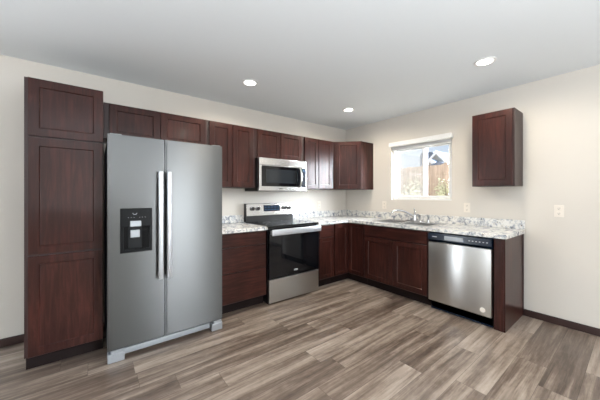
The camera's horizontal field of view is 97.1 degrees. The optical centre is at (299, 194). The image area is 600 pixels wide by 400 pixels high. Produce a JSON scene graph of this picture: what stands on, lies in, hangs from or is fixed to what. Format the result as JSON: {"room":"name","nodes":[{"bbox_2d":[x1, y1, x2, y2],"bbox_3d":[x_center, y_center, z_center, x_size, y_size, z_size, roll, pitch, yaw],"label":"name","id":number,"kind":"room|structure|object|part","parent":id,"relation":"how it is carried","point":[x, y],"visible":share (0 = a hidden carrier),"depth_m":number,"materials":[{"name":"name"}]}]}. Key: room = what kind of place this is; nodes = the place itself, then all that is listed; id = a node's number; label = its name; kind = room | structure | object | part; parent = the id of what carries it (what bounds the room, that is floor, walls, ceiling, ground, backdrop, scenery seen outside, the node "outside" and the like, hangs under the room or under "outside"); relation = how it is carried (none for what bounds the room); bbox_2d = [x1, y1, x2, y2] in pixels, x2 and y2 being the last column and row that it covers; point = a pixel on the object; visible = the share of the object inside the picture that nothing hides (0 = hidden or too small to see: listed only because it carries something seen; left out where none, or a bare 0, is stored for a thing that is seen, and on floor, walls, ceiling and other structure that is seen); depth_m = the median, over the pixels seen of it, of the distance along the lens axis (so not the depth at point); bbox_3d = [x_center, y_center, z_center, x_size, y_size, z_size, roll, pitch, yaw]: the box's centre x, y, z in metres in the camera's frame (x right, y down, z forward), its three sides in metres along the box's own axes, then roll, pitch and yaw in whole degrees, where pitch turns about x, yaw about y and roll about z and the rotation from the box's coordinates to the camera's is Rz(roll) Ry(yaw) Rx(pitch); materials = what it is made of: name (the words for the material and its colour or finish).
{"room":"kitchen","nodes":[
{"label":"kitchen","id":0,"kind":"room"},
{"bbox_2d":[0,54,345,338],"bbox_3d":[-2.520,0.050,2.325,8.687,2.469,0.140,0,0,-38],"label":"wall","id":1,"kind":"structure","parent":0,"point":[13,71],"depth_m":2.56,"materials":[{"name":"white paint"}]},
{"bbox_2d":[0,334,23,347],"bbox_3d":[-4.064,1.249,1.029,4.354,0.071,0.015,0,0,-38],"label":"baseboard","id":2,"kind":"structure","parent":1,"relation":"attached to","point":[8,341],"depth_m":2.26,"materials":[{"name":"black wood"}]},
{"bbox_2d":[103,102,206,144],"bbox_3d":[-1.507,-0.683,2.817,0.945,0.328,0.323,0,0,-38],"label":"upper cabinet","id":3,"kind":"object","parent":1,"relation":"attached to","point":[118,119],"visible":0.7,"depth_m":2.64,"materials":[{"name":"black wood"}]},
{"bbox_3d":[-1.589,-0.684,2.561,0.419,0.315,0.019,0,0,-38],"label":"door","id":4,"kind":"part","parent":3,"relation":"part of","materials":[{"name":"brown wood"}]},
{"bbox_3d":[-1.239,-0.684,2.833,0.452,0.315,0.019,0,0,-38],"label":"door","id":5,"kind":"part","parent":3,"relation":"part of","materials":[{"name":"brown wood"}]},
{"bbox_2d":[207,120,254,188],"bbox_3d":[-0.895,-0.467,3.292,0.599,0.760,0.323,0,0,-38],"label":"upper cabinet","id":6,"kind":"object","parent":1,"relation":"attached to","point":[237,142],"visible":0.7,"depth_m":3.18,"materials":[{"name":"black wood"}]},
{"bbox_3d":[-0.918,-0.469,3.082,0.274,0.744,0.019,0,0,-38],"label":"door","id":7,"kind":"part","parent":6,"relation":"part of","materials":[{"name":"brown wood"}]},
{"bbox_3d":[-0.698,-0.469,3.253,0.272,0.744,0.019,0,0,-38],"label":"door","id":8,"kind":"part","parent":6,"relation":"part of","materials":[{"name":"brown wood"}]},
{"bbox_2d":[222,215,243,223],"bbox_3d":[-0.991,0.321,3.409,0.574,0.099,0.020,0,0,-38],"label":"backsplash","id":9,"kind":"structure","parent":1,"relation":"attached to","point":[234,218],"depth_m":3.49,"materials":[{"name":"stone"}]},
{"bbox_2d":[255,128,302,160],"bbox_3d":[-0.349,-0.660,3.716,0.777,0.373,0.323,0,0,-38],"label":"upper cabinet","id":10,"kind":"object","parent":1,"relation":"attached to","point":[268,144],"visible":0.63,"depth_m":3.56,"materials":[{"name":"black wood"}]},
{"bbox_3d":[-0.405,-0.662,3.480,0.348,0.358,0.019,0,0,-38],"label":"door","id":11,"kind":"part","parent":10,"relation":"part of","materials":[{"name":"brown wood"}]},
{"bbox_2d":[245,157,306,191],"bbox_3d":[-0.307,-0.260,3.653,0.762,0.422,0.471,0,0,-38],"label":"microwave","id":12,"kind":"object","parent":10,"relation":"attached to","point":[271,174],"visible":1,"depth_m":3.48,"materials":[{"name":"silver metal"}]},
{"bbox_3d":[-0.227,-0.241,3.505,0.640,0.262,0.005,0,0,-38],"label":"door glass","id":13,"kind":"part","parent":12,"relation":"part of","materials":[{"name":"black glass"}]},
{"bbox_3d":[-0.218,-0.215,3.539,0.762,0.328,0.042,0,0,-38],"label":"door","id":14,"kind":"part","parent":12,"relation":"part of","materials":[{"name":"silver metal"}]},
{"bbox_3d":[0.005,-0.239,3.645,0.028,0.283,0.076,0,0,-38],"label":"handle","id":15,"kind":"part","parent":12,"relation":"part of","materials":[{"name":"silver metal"}]},
{"bbox_3d":[0.055,-0.241,3.724,0.069,0.262,0.005,0,0,-38],"label":"control panel","id":16,"kind":"part","parent":12,"relation":"part of","materials":[{"name":"blue plastic"}]},
{"bbox_3d":[-0.121,-0.662,3.700,0.356,0.358,0.019,0,0,-38],"label":"door","id":17,"kind":"part","parent":10,"relation":"part of","materials":[{"name":"brown wood"}]},
{"bbox_2d":[303,137,333,189],"bbox_3d":[0.205,-0.467,4.146,0.620,0.760,0.323,0,0,-38],"label":"upper cabinet","id":18,"kind":"object","parent":1,"relation":"attached to","point":[318,154],"visible":0.75,"depth_m":4.01,"materials":[{"name":"black wood"}]},
{"bbox_3d":[0.171,-0.469,3.927,0.267,0.744,0.019,0,0,-38],"label":"door","id":19,"kind":"part","parent":18,"relation":"part of","materials":[{"name":"brown wood"}]},
{"bbox_3d":[0.391,-0.469,4.098,0.277,0.744,0.019,0,0,-38],"label":"door","id":20,"kind":"part","parent":18,"relation":"part of","materials":[{"name":"brown wood"}]},
{"bbox_2d":[293,210,345,218],"bbox_3d":[0.346,0.321,4.447,1.248,0.099,0.020,0,0,-38],"label":"backsplash","id":21,"kind":"structure","parent":1,"relation":"attached to","point":[296,215],"depth_m":4.40,"materials":[{"name":"stone"}]},
{"bbox_2d":[331,141,372,189],"bbox_3d":[0.781,-0.467,4.410,0.608,0.760,0.612,0,0,-38],"label":"upper cabinet","id":22,"kind":"object","parent":1,"relation":"attached to","point":[353,160],"visible":0.87,"depth_m":4.20,"materials":[{"name":"brown wood"}]},
{"bbox_3d":[0.760,-0.469,4.187,0.388,0.744,0.019,0,0,7],"label":"door","id":23,"kind":"part","parent":22,"relation":"part of","materials":[{"name":"brown wood"}]},
{"bbox_2d":[0,0,599,129],"bbox_3d":[-0.437,-1.261,-0.359,8.687,0.152,6.960,0,0,-38],"label":"ceiling","id":24,"kind":"structure","parent":0,"point":[311,61],"depth_m":2.08,"materials":[{"name":"white paint"}]},
{"bbox_2d":[242,79,257,85],"bbox_3d":[-0.527,-1.180,2.790,0.168,0.008,0.168,0,0,-38],"label":"recessed light","id":25,"kind":"object","parent":24,"relation":"in","point":[248,82],"visible":1,"depth_m":2.78,"materials":[{"name":"white plastic"}]},
{"bbox_2d":[343,108,354,111],"bbox_3d":[0.674,-1.180,3.678,0.168,0.008,0.168,0,0,-38],"label":"recessed light","id":26,"kind":"object","parent":24,"relation":"in","point":[344,109],"visible":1,"depth_m":3.66,"materials":[{"name":"white plastic"}]},
{"bbox_2d":[474,57,496,66],"bbox_3d":[1.640,-1.180,2.350,0.168,0.008,0.168,0,0,-38],"label":"recessed light","id":27,"kind":"object","parent":24,"relation":"in","point":[485,61],"visible":1,"depth_m":2.34,"materials":[{"name":"white plastic"}]},
{"bbox_2d":[0,279,599,399],"bbox_3d":[-0.437,1.335,-0.359,8.687,0.102,6.960,0,0,-38],"label":"floor","id":28,"kind":"structure","parent":0,"point":[346,339],"depth_m":2.02,"materials":[{"name":"brown wood"}]},
{"bbox_2d":[24,77,102,369],"bbox_3d":[-1.972,0.219,2.263,0.455,2.131,0.627,0,0,-38],"label":"pantry cabinet","id":29,"kind":"object","parent":28,"relation":"on","point":[63,123],"visible":1,"depth_m":2.01,"materials":[{"name":"black wood"}]},
{"bbox_3d":[-1.778,0.806,2.029,0.432,0.724,0.019,0,0,-38],"label":"door","id":30,"kind":"part","parent":29,"relation":"part of","materials":[{"name":"brown wood"}]},
{"bbox_3d":[-1.778,0.008,2.029,0.432,0.846,0.019,0,0,-38],"label":"door","id":31,"kind":"part","parent":29,"relation":"part of","materials":[{"name":"brown wood"}]},
{"bbox_3d":[-1.778,-0.636,2.029,0.432,0.417,0.019,0,0,-38],"label":"door","id":32,"kind":"part","parent":29,"relation":"part of","materials":[{"name":"brown wood"}]},
{"bbox_2d":[105,133,221,364],"bbox_3d":[-1.324,0.404,2.561,0.894,1.758,0.853,0,0,-38],"label":"refrigerator","id":33,"kind":"object","parent":28,"relation":"on","point":[163,199],"visible":1,"depth_m":2.20,"materials":[{"name":"grey metal"}]},
{"bbox_2d":[105,144,106,340],"bbox_3d":[-1.372,0.406,2.623,0.886,1.697,0.696,0,0,-38],"label":"panel","id":34,"kind":"object","parent":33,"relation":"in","point":[106,144],"depth_m":2.26,"materials":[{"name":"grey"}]},
{"bbox_3d":[-1.324,0.362,2.151,0.391,1.656,0.094,0,0,-38],"label":"door","id":35,"kind":"part","parent":33,"relation":"part of","materials":[{"name":"silver metal"}]},
{"bbox_3d":[-1.153,0.249,2.189,0.037,0.886,0.056,0,0,-38],"label":"handle","id":36,"kind":"part","parent":33,"relation":"part of","materials":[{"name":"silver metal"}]},
{"bbox_3d":[-1.102,0.249,2.228,0.037,0.886,0.056,0,0,-38],"label":"handle","id":37,"kind":"part","parent":33,"relation":"part of","materials":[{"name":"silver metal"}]},
{"bbox_3d":[-0.968,0.362,2.427,0.497,1.656,0.094,0,0,-38],"label":"door","id":38,"kind":"part","parent":33,"relation":"part of","materials":[{"name":"silver metal"}]},
{"bbox_2d":[222,230,265,313],"bbox_3d":[-0.806,0.846,3.168,0.572,0.876,0.627,0,0,-38],"label":"base cabinet","id":39,"kind":"object","parent":28,"relation":"on","point":[243,253],"visible":0.52,"depth_m":2.92,"materials":[{"name":"black wood"}]},
{"bbox_3d":[-0.620,1.001,2.928,0.551,0.312,0.019,0,0,-38],"label":"drawer","id":40,"kind":"part","parent":39,"relation":"part of","materials":[{"name":"brown wood"}]},
{"bbox_3d":[-0.620,0.704,2.928,0.551,0.262,0.019,0,0,-38],"label":"drawer","id":41,"kind":"part","parent":39,"relation":"part of","materials":[{"name":"brown wood"}]},
{"bbox_3d":[-0.620,0.492,2.928,0.551,0.142,0.019,0,0,-38],"label":"drawer","id":42,"kind":"part","parent":39,"relation":"part of","materials":[{"name":"brown wood"}]},
{"bbox_2d":[222,215,267,233],"bbox_3d":[-0.799,0.339,3.161,0.574,0.137,0.646,0,0,-38],"label":"countertop","id":43,"kind":"structure","parent":39,"relation":"on","point":[234,223],"depth_m":3.10,"materials":[{"name":"stone"}]},
{"bbox_2d":[244,203,320,303],"bbox_3d":[-0.235,0.698,3.541,0.772,1.158,0.716,0,0,-38],"label":"range","id":44,"kind":"object","parent":28,"relation":"on","point":[292,245],"visible":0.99,"depth_m":3.33,"materials":[{"name":"silver metal"}]},
{"bbox_2d":[246,219,318,228],"bbox_3d":[-0.237,0.377,3.544,0.772,0.027,0.602,0,0,-38],"label":"cooktop","id":45,"kind":"object","parent":44,"relation":"in","point":[270,223],"depth_m":3.47,"materials":[{"name":"black glass"}]},
{"bbox_2d":[263,224,315,303],"bbox_3d":[-0.266,0.832,3.581,0.767,0.889,0.610,0,0,-38],"label":"oven","id":46,"kind":"object","parent":44,"relation":"in","point":[265,297],"depth_m":3.12,"materials":[{"name":"black glass"}]},
{"bbox_3d":[-0.066,1.133,3.322,0.767,0.272,0.041,0,0,-38],"label":"storage drawer","id":47,"kind":"part","parent":44,"relation":"part of","materials":[{"name":"silver metal"}]},
{"bbox_3d":[-0.065,0.693,3.321,0.767,0.589,0.043,0,0,-38],"label":"oven door","id":48,"kind":"part","parent":44,"relation":"part of","materials":[{"name":"black glass"}]},
{"bbox_3d":[-0.034,0.437,3.282,0.757,0.074,0.061,0,0,-38],"label":"handle","id":49,"kind":"part","parent":44,"relation":"part of","materials":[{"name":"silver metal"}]},
{"bbox_2d":[318,224,333,286],"bbox_3d":[0.173,0.846,3.928,0.328,0.876,0.627,0,0,-38],"label":"base cabinet","id":50,"kind":"object","parent":28,"relation":"on","point":[326,235],"visible":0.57,"depth_m":3.69,"materials":[{"name":"black wood"}]},
{"bbox_3d":[0.370,0.502,3.696,0.274,0.163,0.019,0,0,-38],"label":"drawer","id":51,"kind":"part","parent":50,"relation":"part of","materials":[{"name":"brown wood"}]},
{"bbox_3d":[0.370,0.877,3.696,0.274,0.561,0.019,0,0,-38],"label":"door","id":52,"kind":"part","parent":50,"relation":"part of","materials":[{"name":"brown wood"}]},
{"bbox_2d":[331,222,367,284],"bbox_3d":[0.753,0.846,4.197,0.913,0.876,0.913,0,0,-38],"label":"base cabinet","id":53,"kind":"object","parent":28,"relation":"on","point":[349,238],"visible":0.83,"depth_m":3.87,"materials":[{"name":"black wood"}]},
{"bbox_3d":[0.606,0.789,3.878,0.274,0.737,0.019,0,0,-38],"label":"door","id":54,"kind":"part","parent":53,"relation":"part of","materials":[{"name":"brown wood"}]},
{"bbox_3d":[0.816,0.789,3.852,0.019,0.737,0.274,0,0,-38],"label":"door","id":55,"kind":"part","parent":53,"relation":"part of","materials":[{"name":"brown wood"}]},
{"bbox_2d":[293,210,524,238],"bbox_3d":[1.123,0.339,3.446,1.248,0.137,2.554,0,0,-38],"label":"countertop","id":56,"kind":"structure","parent":53,"relation":"on","point":[472,226],"depth_m":3.32,"materials":[{"name":"stone"}]},
{"bbox_2d":[391,208,423,221],"bbox_3d":[1.513,0.274,3.735,0.435,0.181,0.174,0,0,21],"label":"faucet","id":57,"kind":"object","parent":56,"relation":"on","point":[410,214],"visible":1,"depth_m":3.71,"materials":[{"name":"silver metal"}]},
{"bbox_3d":[1.444,0.262,3.730,0.323,0.115,0.043,0,0,7],"label":"spout","id":58,"kind":"part","parent":57,"relation":"part of","materials":[{"name":"silver metal"}]},
{"bbox_2d":[372,219,447,226],"bbox_3d":[1.444,0.457,3.577,0.503,0.183,0.833,0,0,-38],"label":"sink","id":59,"kind":"object","parent":56,"relation":"in","point":[397,221],"visible":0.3,"depth_m":3.59,"materials":[{"name":"silver metal"}]},
{"bbox_3d":[1.294,0.458,3.713,0.371,0.181,0.373,0,0,-38],"label":"bowl","id":60,"kind":"part","parent":59,"relation":"part of","materials":[{"name":"silver metal"}]},
{"bbox_3d":[1.538,0.458,3.398,0.371,0.181,0.373,0,0,-38],"label":"bowl","id":61,"kind":"part","parent":59,"relation":"part of","materials":[{"name":"silver metal"}]},
{"bbox_2d":[365,224,430,305],"bbox_3d":[1.427,0.846,3.562,0.627,0.876,0.912,0,0,-38],"label":"base cabinet","id":62,"kind":"object","parent":28,"relation":"on","point":[396,259],"visible":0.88,"depth_m":3.32,"materials":[{"name":"black wood"}]},
{"bbox_3d":[1.049,0.869,3.552,0.019,0.577,0.439,0,0,-38],"label":"door","id":63,"kind":"part","parent":62,"relation":"part of","materials":[{"name":"brown wood"}]},
{"bbox_3d":[1.185,0.495,3.377,0.019,0.147,0.881,0,0,-38],"label":"drawer","id":64,"kind":"part","parent":62,"relation":"part of","materials":[{"name":"brown wood"}]},
{"bbox_3d":[1.321,0.869,3.202,0.019,0.577,0.437,0,0,-38],"label":"door","id":65,"kind":"part","parent":62,"relation":"part of","materials":[{"name":"brown wood"}]},
{"bbox_2d":[428,231,493,327],"bbox_3d":[1.875,0.848,2.939,0.634,0.869,0.602,0,0,-38],"label":"dishwasher","id":66,"kind":"object","parent":28,"relation":"on","point":[461,267],"visible":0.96,"depth_m":2.71,"materials":[{"name":"silver metal"}]},
{"bbox_3d":[1.650,0.467,2.764,0.061,0.096,0.602,0,0,-38],"label":"control panel","id":67,"kind":"part","parent":66,"relation":"part of","materials":[{"name":"black plastic"}]},
{"bbox_3d":[1.684,1.230,2.791,0.020,0.104,0.597,0,0,-38],"label":"kick plate","id":68,"kind":"part","parent":66,"relation":"part of","materials":[{"name":"black plastic"}]},
{"bbox_2d":[494,234,523,332],"bbox_3d":[2.123,0.846,2.680,0.608,0.876,0.095,0,0,-38],"label":"end panel","id":69,"kind":"object","parent":28,"relation":"on","point":[508,253],"visible":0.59,"depth_m":2.53,"materials":[{"name":"brown wood"}]},
{"bbox_3d":[2.144,0.846,2.654,0.608,0.876,0.015,0,0,-38],"label":"panel","id":70,"kind":"part","parent":69,"relation":"part of","materials":[{"name":"brown wood"}]},
{"bbox_3d":[2.383,0.846,2.826,0.019,0.876,0.006,0,0,-38],"label":"scribe trim","id":71,"kind":"part","parent":69,"relation":"part of","materials":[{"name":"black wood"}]},
{"bbox_2d":[346,65,599,328],"bbox_3d":[2.929,0.050,2.254,0.140,2.469,6.655,0,0,-38],"label":"wall","id":72,"kind":"structure","parent":0,"point":[561,113],"depth_m":2.72,"materials":[{"name":"white paint"}]},
{"bbox_2d":[382,201,385,208],"bbox_3d":[1.333,0.162,4.189,0.008,0.117,0.071,0,0,-38],"label":"wall outlet","id":73,"kind":"object","parent":72,"relation":"attached to","point":[383,202],"visible":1,"depth_m":4.19,"materials":[{"name":"beige plastic"}]},
{"bbox_2d":[393,143,451,200],"bbox_3d":[1.753,-0.327,3.804,0.081,0.800,0.874,0,0,-38],"label":"window","id":74,"kind":"structure","parent":72,"relation":"in","point":[425,196],"depth_m":3.76,"materials":[{"name":"white plastic"}]},
{"bbox_3d":[1.662,-0.327,3.946,0.025,0.734,0.472,0,0,-38],"label":"sash","id":75,"kind":"part","parent":74,"relation":"part of","materials":[{"name":"white plastic"}]},
{"bbox_2d":[389,133,453,150],"bbox_3d":[1.678,-0.734,3.730,0.126,0.109,0.899,0,0,-38],"label":"window blind","id":76,"kind":"object","parent":74,"relation":"attached to","point":[441,137],"visible":0.9,"depth_m":3.66,"materials":[{"name":"white plastic"}]},
{"bbox_3d":[1.701,-0.685,3.764,0.044,0.011,0.853,0,0,-38],"label":"rail","id":77,"kind":"part","parent":76,"relation":"part of","materials":[{"name":"white plastic"}]},
{"bbox_3d":[1.872,-0.327,3.626,0.025,0.734,0.381,0,0,-38],"label":"sash","id":78,"kind":"part","parent":74,"relation":"part of","materials":[{"name":"white plastic"}]},
{"bbox_2d":[346,210,524,229],"bbox_3d":[1.615,0.321,3.814,0.020,0.099,2.533,0,0,-38],"label":"backsplash","id":79,"kind":"structure","parent":72,"relation":"attached to","point":[486,222],"depth_m":3.38,"materials":[{"name":"stone"}]},
{"bbox_2d":[464,203,469,212],"bbox_3d":[2.054,0.157,3.260,0.008,0.117,0.071,0,0,-38],"label":"wall outlet","id":80,"kind":"object","parent":72,"relation":"attached to","point":[466,205],"visible":1,"depth_m":3.25,"materials":[{"name":"beige plastic"}]},
{"bbox_2d":[472,107,522,186],"bbox_3d":[2.144,-0.485,2.886,0.323,0.785,0.376,0,0,-38],"label":"upper cabinet","id":81,"kind":"object","parent":72,"relation":"attached to","point":[497,136],"visible":1,"depth_m":2.77,"materials":[{"name":"black wood"}]},
{"bbox_2d":[554,205,563,216],"bbox_3d":[2.556,0.159,2.614,0.008,0.117,0.071,0,0,-38],"label":"wall outlet","id":82,"kind":"object","parent":72,"relation":"attached to","point":[558,209],"visible":1,"depth_m":2.61,"materials":[{"name":"beige plastic"}]},
{"bbox_2d":[524,309,599,336],"bbox_3d":[3.648,1.249,1.201,0.015,0.071,4.110,0,0,-38],"label":"baseboard","id":83,"kind":"structure","parent":72,"relation":"attached to","point":[551,319],"depth_m":2.58,"materials":[{"name":"black wood"}]},
{"label":"outside","id":84,"kind":"structure","parent":0,"visible":0},
{"bbox_3d":[8.371,1.589,13.905,22.695,0.102,30.480,0,0,-38],"label":"ground","id":85,"kind":"structure","parent":84,"visible":0},
{"bbox_2d":[401,176,422,195],"bbox_3d":[2.920,0.528,6.927,0.838,2.016,0.799,0,0,28],"label":"shrub","id":86,"kind":"object","parent":85,"relation":"on","point":[414,188],"visible":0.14,"depth_m":6.87,"materials":[{"name":"beige plant"}]},
{"bbox_2d":[399,162,448,195],"bbox_3d":[3.480,0.331,7.737,0.114,2.410,5.398,0,0,-38],"label":"wooden fence","id":87,"kind":"object","parent":85,"relation":"on","point":[435,172],"visible":0.09,"depth_m":7.46,"materials":[{"name":"brown wood"}]},
{"bbox_2d":[420,151,448,165],"bbox_3d":[7.376,-0.203,12.152,7.112,3.477,2.515,0,0,-38],"label":"house","id":88,"kind":"structure","parent":85,"relation":"on","point":[437,157],"depth_m":10.96,"materials":[{"name":"grey"}]},
{"bbox_2d":[433,173,448,195],"bbox_3d":[3.640,0.500,6.439,0.934,2.073,0.866,0,0,-38],"label":"shrub","id":89,"kind":"object","parent":85,"relation":"on","point":[441,193],"visible":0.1,"depth_m":6.45,"materials":[{"name":"green plant"}]}
]}

